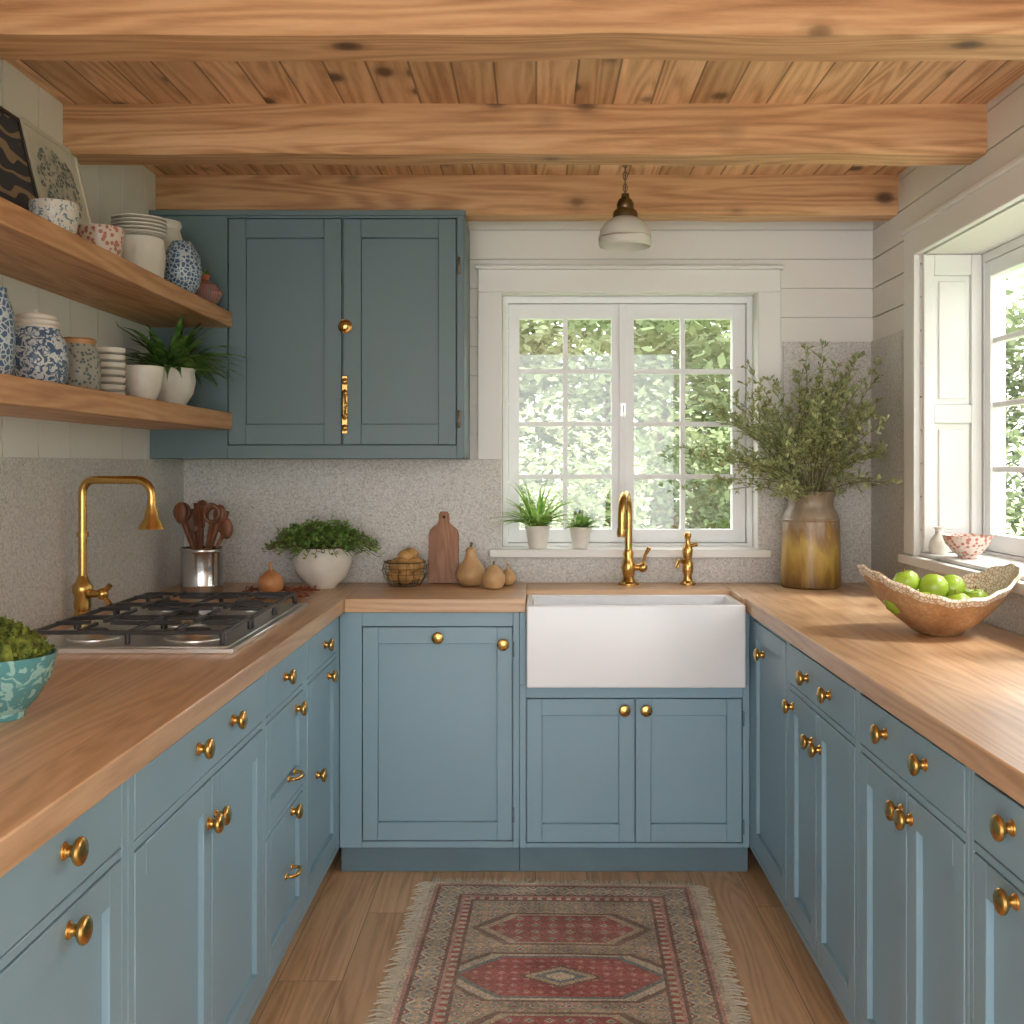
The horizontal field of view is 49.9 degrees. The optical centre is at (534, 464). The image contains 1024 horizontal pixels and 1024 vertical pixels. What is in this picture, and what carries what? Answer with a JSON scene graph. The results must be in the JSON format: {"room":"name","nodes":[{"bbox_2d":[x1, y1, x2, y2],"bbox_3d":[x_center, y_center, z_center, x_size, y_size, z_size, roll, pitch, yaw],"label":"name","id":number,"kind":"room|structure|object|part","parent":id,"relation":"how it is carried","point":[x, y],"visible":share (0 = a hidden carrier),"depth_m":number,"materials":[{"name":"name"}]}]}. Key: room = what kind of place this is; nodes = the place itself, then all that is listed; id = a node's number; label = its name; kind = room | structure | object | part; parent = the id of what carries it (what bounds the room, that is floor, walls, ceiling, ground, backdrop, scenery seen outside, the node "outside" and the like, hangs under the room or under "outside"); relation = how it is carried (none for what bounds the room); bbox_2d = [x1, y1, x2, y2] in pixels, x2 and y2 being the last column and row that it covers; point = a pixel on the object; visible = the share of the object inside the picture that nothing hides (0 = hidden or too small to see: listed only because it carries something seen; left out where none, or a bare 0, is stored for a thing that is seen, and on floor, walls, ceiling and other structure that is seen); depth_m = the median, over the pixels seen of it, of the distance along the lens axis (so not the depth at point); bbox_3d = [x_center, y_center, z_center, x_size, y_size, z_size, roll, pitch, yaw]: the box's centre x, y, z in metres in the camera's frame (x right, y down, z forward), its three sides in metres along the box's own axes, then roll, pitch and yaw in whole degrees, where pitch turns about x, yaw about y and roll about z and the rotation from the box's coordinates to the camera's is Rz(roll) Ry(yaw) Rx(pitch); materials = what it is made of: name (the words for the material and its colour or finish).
{"room":"kitchen","nodes":[
{"label":"kitchen","id":0,"kind":"room"},
{"bbox_2d":[0,60,181,459],"bbox_3d":[-1.457,0.172,1.375,0.250,2.380,5.950,0,0,0],"label":"wall","id":1,"kind":"structure","parent":0,"point":[110,190],"depth_m":3.21,"materials":[{"name":"white paint"}]},
{"bbox_2d":[0,457,183,629],"bbox_3d":[-1.327,0.211,2.375,0.010,0.462,3.550,0,0,0],"label":"backsplash","id":2,"kind":"structure","parent":1,"relation":"attached to","point":[39,496],"depth_m":3.14,"materials":[{"name":"stone"}]},
{"bbox_2d":[0,197,231,327],"bbox_3d":[-1.188,-0.500,2.674,0.286,0.052,2.248,0,0,0],"label":"floating shelf","id":3,"kind":"object","parent":1,"relation":"attached to","point":[35,251],"visible":0.93,"depth_m":2.81,"materials":[{"name":"brown wood"}]},
{"bbox_2d":[0,106,37,210],"bbox_3d":[-1.279,-0.705,2.610,0.101,0.353,0.380,0,0,0],"label":"painting","id":4,"kind":"object","parent":3,"relation":"on","point":[17,183],"visible":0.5,"depth_m":2.72,"materials":[{"name":"paper"}]},
{"bbox_2d":[28,198,79,233],"bbox_3d":[-1.180,-0.584,2.700,0.116,0.115,0.116,0,0,0],"label":"cup","id":5,"kind":"object","parent":3,"relation":"on","point":[63,213],"visible":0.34,"depth_m":2.66,"materials":[{"name":"ceramic"}]},
{"bbox_2d":[18,117,92,224],"bbox_3d":[-1.280,-0.710,2.982,0.104,0.363,0.335,0,0,0],"label":"picture","id":6,"kind":"object","parent":3,"relation":"on","point":[56,172],"visible":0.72,"depth_m":2.97,"materials":[{"name":"paper"}]},
{"bbox_2d":[76,224,124,256],"bbox_3d":[-1.170,-0.582,2.960,0.124,0.110,0.124,0,0,0],"label":"speckled bowl","id":7,"kind":"object","parent":3,"relation":"on","point":[110,238],"visible":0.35,"depth_m":2.91,"materials":[{"name":"ceramic"}]},
{"bbox_2d":[110,213,167,277],"bbox_3d":[-1.170,-0.626,3.250,0.160,0.199,0.160,0,0,0],"label":"jar","id":8,"kind":"object","parent":3,"relation":"on","point":[143,244],"visible":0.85,"depth_m":3.19,"materials":[{"name":"white ceramic"}]},
{"bbox_2d":[163,218,182,250],"bbox_3d":[-1.210,-0.661,3.570,0.144,0.270,0.144,0,0,0],"label":"lidded jar","id":9,"kind":"object","parent":3,"relation":"on","point":[174,227],"visible":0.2,"depth_m":3.53,"materials":[{"name":"white ceramic"}]},
{"bbox_2d":[164,240,201,293],"bbox_3d":[-1.105,-0.612,3.440,0.124,0.170,0.124,0,0,0],"label":"vase","id":10,"kind":"object","parent":3,"relation":"on","point":[183,268],"visible":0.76,"depth_m":3.39,"materials":[{"name":"blue ceramic"}]},
{"bbox_2d":[194,269,222,304],"bbox_3d":[-1.110,-0.595,3.690,0.120,0.137,0.120,0,0,0],"label":"terracotta pot","id":11,"kind":"object","parent":3,"relation":"on","point":[209,291],"visible":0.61,"depth_m":3.65,"materials":[{"name":"ceramic"}]},
{"bbox_2d":[0,373,231,429],"bbox_3d":[-1.188,-0.151,2.674,0.286,0.058,2.248,0,0,0],"label":"floating shelf","id":12,"kind":"object","parent":1,"relation":"attached to","point":[20,397],"visible":1,"depth_m":2.71,"materials":[{"name":"brown wood"}]},
{"bbox_2d":[0,287,15,374],"bbox_3d":[-1.180,-0.281,2.360,0.120,0.200,0.120,0,0,0],"label":"vase","id":13,"kind":"object","parent":12,"relation":"on","point":[7,318],"visible":0.89,"depth_m":2.35,"materials":[{"name":"blue ceramic"}]},
{"bbox_2d":[11,309,68,383],"bbox_3d":[-1.170,-0.274,2.580,0.142,0.186,0.142,0,0,0],"label":"ginger jar","id":14,"kind":"object","parent":12,"relation":"on","point":[41,351],"visible":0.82,"depth_m":2.53,"materials":[{"name":"ceramic"}]},
{"bbox_2d":[63,337,100,389],"bbox_3d":[-1.180,-0.255,2.840,0.112,0.148,0.112,0,0,0],"label":"storage jar","id":15,"kind":"object","parent":12,"relation":"on","point":[84,370],"visible":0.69,"depth_m":2.80,"materials":[{"name":"grey ceramic"}]},
{"bbox_2d":[95,347,125,394],"bbox_3d":[-1.180,-0.252,3.050,0.088,0.143,0.088,0,0,0],"label":"stacked bowls","id":16,"kind":"object","parent":12,"relation":"on","point":[111,358],"visible":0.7,"depth_m":3.02,"materials":[{"name":"white ceramic"}]},
{"bbox_2d":[122,365,163,399],"bbox_3d":[-1.160,-0.235,3.250,0.120,0.110,0.120,0,0,0],"label":"plant pot","id":17,"kind":"object","parent":12,"relation":"on","point":[144,381],"visible":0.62,"depth_m":3.21,"materials":[{"name":"white ceramic"}]},
{"bbox_2d":[116,314,260,404],"bbox_3d":[-1.115,-0.345,3.526,0.425,0.329,0.527,0,0,0],"label":"potted fern","id":18,"kind":"object","parent":12,"relation":"on","point":[180,367],"visible":0.75,"depth_m":3.50,"materials":[{"name":"green plant"}]},
{"bbox_2d":[6,59,1023,174],"bbox_3d":[-0.013,-1.118,1.375,3.137,0.200,5.950,0,0,0],"label":"ceiling","id":19,"kind":"structure","parent":0,"point":[578,81],"depth_m":2.97,"materials":[{"name":"brown wood"}]},
{"bbox_2d":[0,0,1023,61],"bbox_3d":[-0.029,-0.948,2.319,2.607,0.140,0.177,0,0,0],"label":"ceiling beam","id":20,"kind":"structure","parent":19,"relation":"attached to","point":[48,30],"depth_m":2.24,"materials":[{"name":"brown wood"}]},
{"bbox_2d":[63,103,986,165],"bbox_3d":[-0.029,-0.947,3.167,2.607,0.142,0.140,0,0,0],"label":"ceiling beam","id":21,"kind":"structure","parent":19,"relation":"attached to","point":[358,134],"depth_m":3.10,"materials":[{"name":"brown wood"}]},
{"bbox_2d":[155,175,897,221],"bbox_3d":[-0.029,-0.946,3.922,2.607,0.143,0.130,0,0,0],"label":"ceiling beam","id":22,"kind":"structure","parent":19,"relation":"attached to","point":[513,198],"depth_m":3.86,"materials":[{"name":"brown wood"}]},
{"bbox_2d":[598,165,651,251],"bbox_3d":[0.287,-0.856,3.500,0.173,0.325,0.173,0,0,0],"label":"pendant lamp","id":23,"kind":"object","parent":19,"relation":"hanging from","point":[624,232],"visible":0.91,"depth_m":3.46,"materials":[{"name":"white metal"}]},
{"bbox_2d":[182,221,872,824],"bbox_3d":[-0.029,0.172,4.250,2.607,2.380,0.200,0,0,0],"label":"wall","id":24,"kind":"structure","parent":0,"point":[827,273],"depth_m":4.15,"materials":[{"name":"white paint"}]},
{"bbox_2d":[149,210,469,458],"bbox_3d":[-0.785,-0.450,3.949,1.092,0.856,0.378,0,0,0],"label":"upper cabinet","id":25,"kind":"object","parent":24,"relation":"attached to","point":[356,323],"visible":0.99,"depth_m":3.80,"materials":[{"name":"blue wood"}]},
{"bbox_2d":[184,342,870,581],"bbox_3d":[-0.029,-0.011,4.145,2.587,0.906,0.010,0,0,0],"label":"backsplash","id":26,"kind":"structure","parent":24,"relation":"attached to","point":[396,503],"depth_m":4.14,"materials":[{"name":"stone"}]},
{"bbox_2d":[503,297,752,545],"bbox_3d":[0.356,-0.168,4.258,0.961,0.961,0.124,0,0,0],"label":"window","id":27,"kind":"structure","parent":24,"relation":"in","point":[622,312],"depth_m":4.25,"materials":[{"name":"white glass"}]},
{"bbox_2d":[475,265,783,459],"bbox_3d":[0.354,-0.385,4.133,1.158,0.729,0.034,0,0,0],"label":"window trim","id":28,"kind":"structure","parent":24,"relation":"in","point":[493,280],"depth_m":4.13,"materials":[{"name":"white paint"}]},
{"bbox_2d":[489,548,770,557],"bbox_3d":[0.356,0.331,4.178,1.053,0.032,0.145,0,0,0],"label":"window sill","id":29,"kind":"structure","parent":24,"relation":"attached to","point":[505,552],"depth_m":4.11,"materials":[{"name":"white paint"}]},
{"bbox_2d":[488,478,581,548],"bbox_3d":[-0.012,0.169,4.090,0.385,0.289,0.273,0,0,0],"label":"spider plant","id":30,"kind":"object","parent":29,"relation":"on","point":[537,529],"visible":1,"depth_m":4.13,"materials":[{"name":"green plant"}]},
{"bbox_2d":[564,508,601,548],"bbox_3d":[0.181,0.237,4.150,0.156,0.154,0.152,0,0,0],"label":"potted succulent","id":31,"kind":"object","parent":29,"relation":"on","point":[580,530],"visible":0.98,"depth_m":4.13,"materials":[{"name":"white ceramic"}]},
{"bbox_2d":[249,825,848,1023],"bbox_3d":[-0.013,1.412,1.375,3.137,0.100,5.950,0,0,0],"label":"floor","id":32,"kind":"structure","parent":0,"point":[331,971],"depth_m":3.12,"materials":[{"name":"brown wood"}]},
{"bbox_2d":[0,780,127,1023],"bbox_3d":[-0.969,0.925,1.353,0.702,0.873,0.807,0,0,0],"label":"base cabinet","id":33,"kind":"object","parent":32,"relation":"on","point":[64,906],"visible":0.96,"depth_m":1.53,"materials":[{"name":"paint"}]},
{"bbox_2d":[0,583,1023,877],"bbox_3d":[-0.034,0.465,2.534,2.593,0.046,3.208,0,0,0],"label":"countertop","id":34,"kind":"structure","parent":33,"relation":"on","point":[98,720],"depth_m":2.28,"materials":[{"name":"brown wood"}]},
{"bbox_2d":[0,614,57,722],"bbox_3d":[-0.935,0.351,1.919,0.188,0.181,0.190,0,0,0],"label":"bowl","id":35,"kind":"object","parent":34,"relation":"on","point":[27,661],"visible":1,"depth_m":1.89,"materials":[{"name":"ceramic"}]},
{"bbox_2d":[72,476,165,620],"bbox_3d":[-1.173,0.236,3.088,0.277,0.411,0.073,0,0,7],"label":"pot filler faucet","id":36,"kind":"object","parent":34,"relation":"on","point":[82,589],"visible":0.9,"depth_m":3.08,"materials":[{"name":"gold metal"}]},
{"bbox_2d":[30,591,307,653],"bbox_3d":[-0.965,0.413,2.995,0.520,0.056,0.850,0,0,0],"label":"gas cooktop","id":37,"kind":"object","parent":34,"relation":"in","point":[164,625],"visible":0.98,"depth_m":2.81,"materials":[{"name":"metal"}]},
{"bbox_2d":[173,500,232,591],"bbox_3d":[-1.155,0.282,3.830,0.213,0.319,0.146,0,0,0],"label":"utensil crock","id":38,"kind":"object","parent":34,"relation":"on","point":[201,566],"visible":0.96,"depth_m":3.78,"materials":[{"name":"metal"}]},
{"bbox_2d":[257,561,283,591],"bbox_3d":[-0.900,0.385,3.745,0.090,0.112,0.090,0,0,0],"label":"onion","id":39,"kind":"object","parent":34,"relation":"on","point":[270,580],"visible":0.84,"depth_m":3.71,"materials":[{"name":"orange food"}]},
{"bbox_2d":[239,585,319,598],"bbox_3d":[-0.885,0.427,3.712,0.286,0.026,0.256,0,0,0],"label":"sprigs","id":40,"kind":"object","parent":34,"relation":"on","point":[300,588],"visible":0.45,"depth_m":3.80,"materials":[{"name":"brown plant"}]},
{"bbox_2d":[262,514,384,588],"bbox_3d":[-0.764,0.307,3.943,0.449,0.268,0.336,0,0,0],"label":"potted herb","id":41,"kind":"object","parent":34,"relation":"on","point":[315,562],"visible":1,"depth_m":3.88,"materials":[{"name":"plant"}]},
{"bbox_2d":[382,548,427,586],"bbox_3d":[-0.475,0.371,4.020,0.165,0.137,0.166,0,0,6],"label":"wire basket","id":42,"kind":"object","parent":34,"relation":"on","point":[404,569],"visible":1,"depth_m":3.99,"materials":[{"name":"brown metal"}]},
{"bbox_2d":[428,511,458,582],"bbox_3d":[-0.342,0.308,4.123,0.112,0.267,0.056,0,0,0],"label":"cutting board","id":43,"kind":"object","parent":34,"relation":"on","point":[443,559],"visible":1,"depth_m":4.11,"materials":[{"name":"brown wood"}]},
{"bbox_2d":[456,542,484,585],"bbox_3d":[-0.235,0.362,4.030,0.112,0.159,0.112,0,0,0],"label":"gourd","id":44,"kind":"object","parent":34,"relation":"on","point":[469,572],"visible":0.96,"depth_m":4.00,"materials":[{"name":"beige food"}]},
{"bbox_2d":[482,561,504,588],"bbox_3d":[-0.148,0.392,3.930,0.084,0.098,0.084,0,0,0],"label":"squash","id":45,"kind":"object","parent":34,"relation":"on","point":[493,577],"visible":1,"depth_m":3.90,"materials":[{"name":"food"}]},
{"bbox_2d":[503,563,515,584],"bbox_3d":[-0.100,0.402,4.040,0.064,0.080,0.064,0,0,0],"label":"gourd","id":46,"kind":"object","parent":34,"relation":"on","point":[510,576],"visible":0.83,"depth_m":4.02,"materials":[{"name":"food"}]},
{"bbox_2d":[617,491,650,585],"bbox_3d":[0.327,0.267,4.008,0.119,0.349,0.189,0,0,40],"label":"kitchen faucet","id":47,"kind":"object","parent":34,"relation":"on","point":[628,566],"visible":1,"depth_m":4.04,"materials":[{"name":"gold metal"}]},
{"bbox_2d":[526,594,745,687],"bbox_3d":[0.330,0.593,3.736,0.716,0.271,0.303,0,0,0],"label":"farmhouse sink","id":48,"kind":"object","parent":34,"relation":"in","point":[573,640],"visible":1,"depth_m":3.58,"materials":[{"name":"ceramic"}]},
{"bbox_2d":[675,532,697,584],"bbox_3d":[0.551,0.344,4.064,0.098,0.195,0.060,0,0,-22],"label":"tap","id":49,"kind":"object","parent":34,"relation":"on","point":[687,565],"visible":1,"depth_m":4.06,"materials":[{"name":"gold metal"}]},
{"bbox_2d":[674,339,902,589],"bbox_3d":[0.880,-0.007,3.836,0.753,0.897,0.574,0,0,2],"label":"vase","id":50,"kind":"object","parent":34,"relation":"on","point":[810,544],"visible":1,"depth_m":3.89,"materials":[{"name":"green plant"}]},
{"bbox_2d":[857,563,1021,636],"bbox_3d":[1.055,0.350,2.880,0.412,0.183,0.350,0,0,0],"label":"wooden fruit bowl","id":51,"kind":"object","parent":34,"relation":"on","point":[928,614],"visible":0.94,"depth_m":2.78,"materials":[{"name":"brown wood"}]},
{"bbox_2d":[883,567,987,613],"bbox_3d":[1.039,0.339,2.867,0.273,0.144,0.217,0,0,0],"label":"apples","id":52,"kind":"object","parent":51,"relation":"in","point":[950,586],"visible":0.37,"depth_m":2.84,"materials":[{"name":"green food"}]},
{"bbox_2d":[128,675,263,1023],"bbox_3d":[-0.969,0.925,2.197,0.702,0.873,0.881,0,0,0],"label":"base cabinet","id":53,"kind":"object","parent":32,"relation":"on","point":[196,810],"visible":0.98,"depth_m":2.15,"materials":[{"name":"paint"}]},
{"bbox_2d":[264,643,307,993],"bbox_3d":[-0.967,0.925,2.873,0.706,0.873,0.470,0,0,0],"label":"base cabinet","id":54,"kind":"object","parent":32,"relation":"on","point":[285,705],"visible":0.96,"depth_m":2.86,"materials":[{"name":"paint"}]},
{"bbox_2d":[305,617,338,913],"bbox_3d":[-0.969,0.925,3.381,0.702,0.873,0.545,0,0,0],"label":"base cabinet","id":55,"kind":"object","parent":32,"relation":"on","point":[321,650],"visible":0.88,"depth_m":3.37,"materials":[{"name":"paint"}]},
{"bbox_2d":[340,612,519,870],"bbox_3d":[-0.350,0.925,3.878,0.597,0.873,0.512,0,0,0],"label":"base cabinet","id":56,"kind":"object","parent":32,"relation":"on","point":[430,702],"visible":0.96,"depth_m":3.67,"materials":[{"name":"paint"}]},
{"bbox_2d":[364,877,750,1023],"bbox_3d":[0.068,1.356,2.910,1.000,0.010,1.439,0,0,0],"label":"rug","id":57,"kind":"object","parent":32,"relation":"on","point":[502,952],"visible":1,"depth_m":3.02,"materials":[{"name":"fabric"}]},
{"bbox_2d":[520,603,749,870],"bbox_3d":[0.331,0.925,3.878,0.764,0.873,0.512,0,0,0],"label":"base cabinet","id":58,"kind":"object","parent":32,"relation":"on","point":[612,779],"visible":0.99,"depth_m":3.66,"materials":[{"name":"paint"}]},
{"bbox_2d":[750,615,787,913],"bbox_3d":[0.973,0.925,3.377,0.582,0.873,0.551,0,0,0],"label":"base cabinet","id":59,"kind":"object","parent":32,"relation":"on","point":[768,650],"visible":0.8,"depth_m":3.39,"materials":[{"name":"paint"}]},
{"bbox_2d":[781,642,857,1023],"bbox_3d":[0.973,0.925,2.768,0.582,0.873,0.667,0,0,0],"label":"base cabinet","id":60,"kind":"object","parent":32,"relation":"on","point":[821,707],"visible":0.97,"depth_m":2.74,"materials":[{"name":"paint"}]},
{"bbox_2d":[858,691,969,1023],"bbox_3d":[0.973,0.925,2.122,0.582,0.873,0.623,0,0,0],"label":"base cabinet","id":61,"kind":"object","parent":32,"relation":"on","point":[914,795],"visible":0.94,"depth_m":2.08,"materials":[{"name":"paint"}]},
{"bbox_2d":[970,769,1023,1023],"bbox_3d":[0.973,0.925,1.405,0.582,0.873,0.809,0,0,0],"label":"base cabinet","id":62,"kind":"object","parent":32,"relation":"on","point":[996,819],"visible":0.97,"depth_m":1.71,"materials":[{"name":"paint"}]},
{"bbox_2d":[872,75,1023,635],"bbox_3d":[1.415,0.172,1.375,0.280,2.380,5.950,0,0,0],"label":"wall","id":63,"kind":"structure","parent":0,"point":[921,189],"depth_m":3.52,"materials":[{"name":"white paint"}]},
{"bbox_2d":[871,330,1023,635],"bbox_3d":[1.270,-0.011,2.375,0.010,0.906,3.550,0,0,0],"label":"backsplash","id":64,"kind":"structure","parent":63,"relation":"attached to","point":[887,502],"depth_m":3.90,"materials":[{"name":"stone"}]},
{"bbox_2d":[898,153,1023,594],"bbox_3d":[1.357,-0.232,2.695,0.235,1.127,2.130,0,0,0],"label":"window trim","id":65,"kind":"structure","parent":63,"relation":"in","point":[983,561],"depth_m":3.56,"materials":[{"name":"white wood"}]},
{"bbox_2d":[929,527,951,554],"bbox_3d":[1.316,0.245,3.580,0.065,0.088,0.065,0,0,-45],"label":"jug","id":66,"kind":"object","parent":65,"relation":"on","point":[937,545],"visible":0.85,"depth_m":3.56,"materials":[{"name":"white ceramic"}]},
{"bbox_2d":[922,254,981,552],"bbox_3d":[1.375,-0.203,3.628,0.192,0.981,0.022,0,0,0],"label":"shutter panel","id":67,"kind":"object","parent":65,"relation":"attached to","point":[951,283],"depth_m":3.62,"materials":[{"name":"white wood"}]},
{"bbox_3d":[1.357,0.311,2.695,0.235,0.042,2.130,0,0,0],"label":"sill","id":68,"kind":"part","parent":65,"relation":"part of","materials":[{"name":"white paint"}]},
{"bbox_2d":[942,533,993,558],"bbox_3d":[1.345,0.254,3.420,0.152,0.072,0.152,0,0,0],"label":"bowl","id":69,"kind":"object","parent":65,"relation":"on","point":[966,546],"visible":1,"depth_m":3.38,"materials":[{"name":"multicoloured ceramic"}]},
{"bbox_2d":[982,235,1023,560],"bbox_3d":[1.509,-0.197,2.695,0.072,0.994,1.888,0,0,0],"label":"window","id":70,"kind":"structure","parent":63,"relation":"in","point":[1003,260],"depth_m":3.56,"materials":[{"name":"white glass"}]},
{"label":"outside","id":71,"kind":"structure","parent":0,"visible":0},
{"bbox_2d":[524,499,1023,535],"bbox_3d":[0.000,1.912,20.000,80.000,0.100,80.000,0,0,0],"label":"lawn","id":72,"kind":"structure","parent":71,"point":[1010,530],"depth_m":35.62,"materials":[{"name":"green plant"}]},
{"bbox_2d":[519,449,550,528],"bbox_3d":[-0.415,0.832,9.636,1.275,2.048,1.446,0,0,-4],"label":"tree","id":73,"kind":"object","parent":72,"relation":"on","point":[535,465],"visible":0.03,"depth_m":9.83,"materials":[{"name":"green plant"}]},
{"bbox_2d":[519,320,554,511],"bbox_3d":[-1.643,-0.914,13.534,3.784,5.526,3.681,0,0,-37],"label":"tree","id":74,"kind":"object","parent":72,"relation":"on","point":[520,391],"visible":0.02,"depth_m":13.34,"materials":[{"name":"green plant"}]},
{"bbox_2d":[519,320,588,528],"bbox_3d":[-0.815,-0.382,13.095,2.974,4.465,3.058,0,0,0],"label":"tree","id":75,"kind":"object","parent":72,"relation":"on","point":[524,349],"visible":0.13,"depth_m":12.70,"materials":[{"name":"green plant"}]},
{"bbox_2d":[519,321,592,527],"bbox_3d":[-0.762,-0.566,16.730,3.234,4.833,3.157,0,0,29],"label":"tree","id":76,"kind":"object","parent":72,"relation":"on","point":[549,350],"visible":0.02,"depth_m":16.28,"materials":[{"name":"green plant"}]},
{"bbox_2d":[519,320,608,525],"bbox_3d":[-0.607,-0.727,14.874,3.640,5.153,3.208,0,0,21],"label":"tree","id":77,"kind":"object","parent":72,"relation":"on","point":[521,404],"visible":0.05,"depth_m":14.96,"materials":[{"name":"green plant"}]},
{"bbox_2d":[519,391,662,528],"bbox_3d":[0.281,0.643,8.976,1.615,2.424,1.660,0,0,-4],"label":"tree","id":78,"kind":"object","parent":72,"relation":"on","point":[587,499],"visible":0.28,"depth_m":8.84,"materials":[{"name":"green plant"}]},
{"bbox_2d":[519,322,679,528],"bbox_3d":[0.747,-0.413,17.092,3.100,4.527,3.016,0,0,-36],"label":"tree","id":79,"kind":"object","parent":72,"relation":"on","point":[571,402],"visible":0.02,"depth_m":17.07,"materials":[{"name":"green plant"}]},
{"bbox_2d":[519,320,722,528],"bbox_3d":[1.136,-0.938,14.037,3.816,5.573,3.712,0,0,-43],"label":"tree","id":80,"kind":"object","parent":72,"relation":"on","point":[525,333],"visible":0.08,"depth_m":13.84,"materials":[{"name":"green plant"}]},
{"bbox_2d":[522,320,729,528],"bbox_3d":[1.262,-0.341,10.916,2.636,4.384,2.967,0,0,-12],"label":"tree","id":81,"kind":"object","parent":72,"relation":"on","point":[722,353],"visible":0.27,"depth_m":10.79,"materials":[{"name":"green plant"}]},
{"bbox_2d":[539,320,729,528],"bbox_3d":[1.439,-0.632,12.507,3.090,4.963,3.505,0,0,19],"label":"tree","id":82,"kind":"object","parent":72,"relation":"on","point":[587,325],"visible":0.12,"depth_m":12.26,"materials":[{"name":"green plant"}]},
{"bbox_2d":[598,387,729,528],"bbox_3d":[1.220,0.606,9.403,1.556,2.499,1.765,0,0,-8],"label":"tree","id":83,"kind":"object","parent":72,"relation":"on","point":[675,518],"visible":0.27,"depth_m":9.18,"materials":[{"name":"green plant"}]},
{"bbox_2d":[634,320,729,528],"bbox_3d":[2.597,-0.539,15.108,3.199,4.779,3.118,0,0,24],"label":"tree","id":84,"kind":"object","parent":72,"relation":"on","point":[727,359],"visible":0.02,"depth_m":14.62,"materials":[{"name":"green plant"}]},
{"bbox_2d":[638,320,729,528],"bbox_3d":[3.266,-0.544,15.698,3.190,4.790,3.280,0,0,-34],"label":"tree","id":85,"kind":"object","parent":72,"relation":"on","point":[716,320],"visible":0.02,"depth_m":15.47,"materials":[{"name":"green plant"}]},
{"bbox_2d":[673,421,729,525],"bbox_3d":[1.987,0.715,9.290,1.612,2.282,1.421,0,0,-23],"label":"tree","id":86,"kind":"object","parent":72,"relation":"on","point":[715,468],"visible":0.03,"depth_m":9.23,"materials":[{"name":"green plant"}]},
{"bbox_2d":[1006,272,1023,536],"bbox_3d":[6.274,-0.790,15.997,3.286,5.278,3.728,0,0,31],"label":"tree","id":87,"kind":"object","parent":72,"relation":"on","point":[1010,353],"visible":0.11,"depth_m":15.38,"materials":[{"name":"green plant"}]},
{"bbox_2d":[1006,427,1023,520],"bbox_3d":[3.627,0.623,9.747,1.741,2.465,1.535,0,0,44],"label":"tree","id":88,"kind":"object","parent":72,"relation":"on","point":[1016,431],"visible":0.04,"depth_m":9.38,"materials":[{"name":"green plant"}]},
{"bbox_2d":[1006,340,1023,535],"bbox_3d":[7.753,-0.382,14.740,3.058,4.466,2.975,0,0,5],"label":"tree","id":89,"kind":"object","parent":72,"relation":"on","point":[1012,342],"visible":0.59,"depth_m":15.12,"materials":[{"name":"green plant"}]},
{"bbox_2d":[1006,276,1023,518],"bbox_3d":[6.983,-0.908,17.956,3.602,5.513,3.689,0,0,-13],"label":"tree","id":90,"kind":"object","parent":72,"relation":"on","point":[1014,305],"visible":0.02,"depth_m":16.95,"materials":[{"name":"green plant"}]}
]}

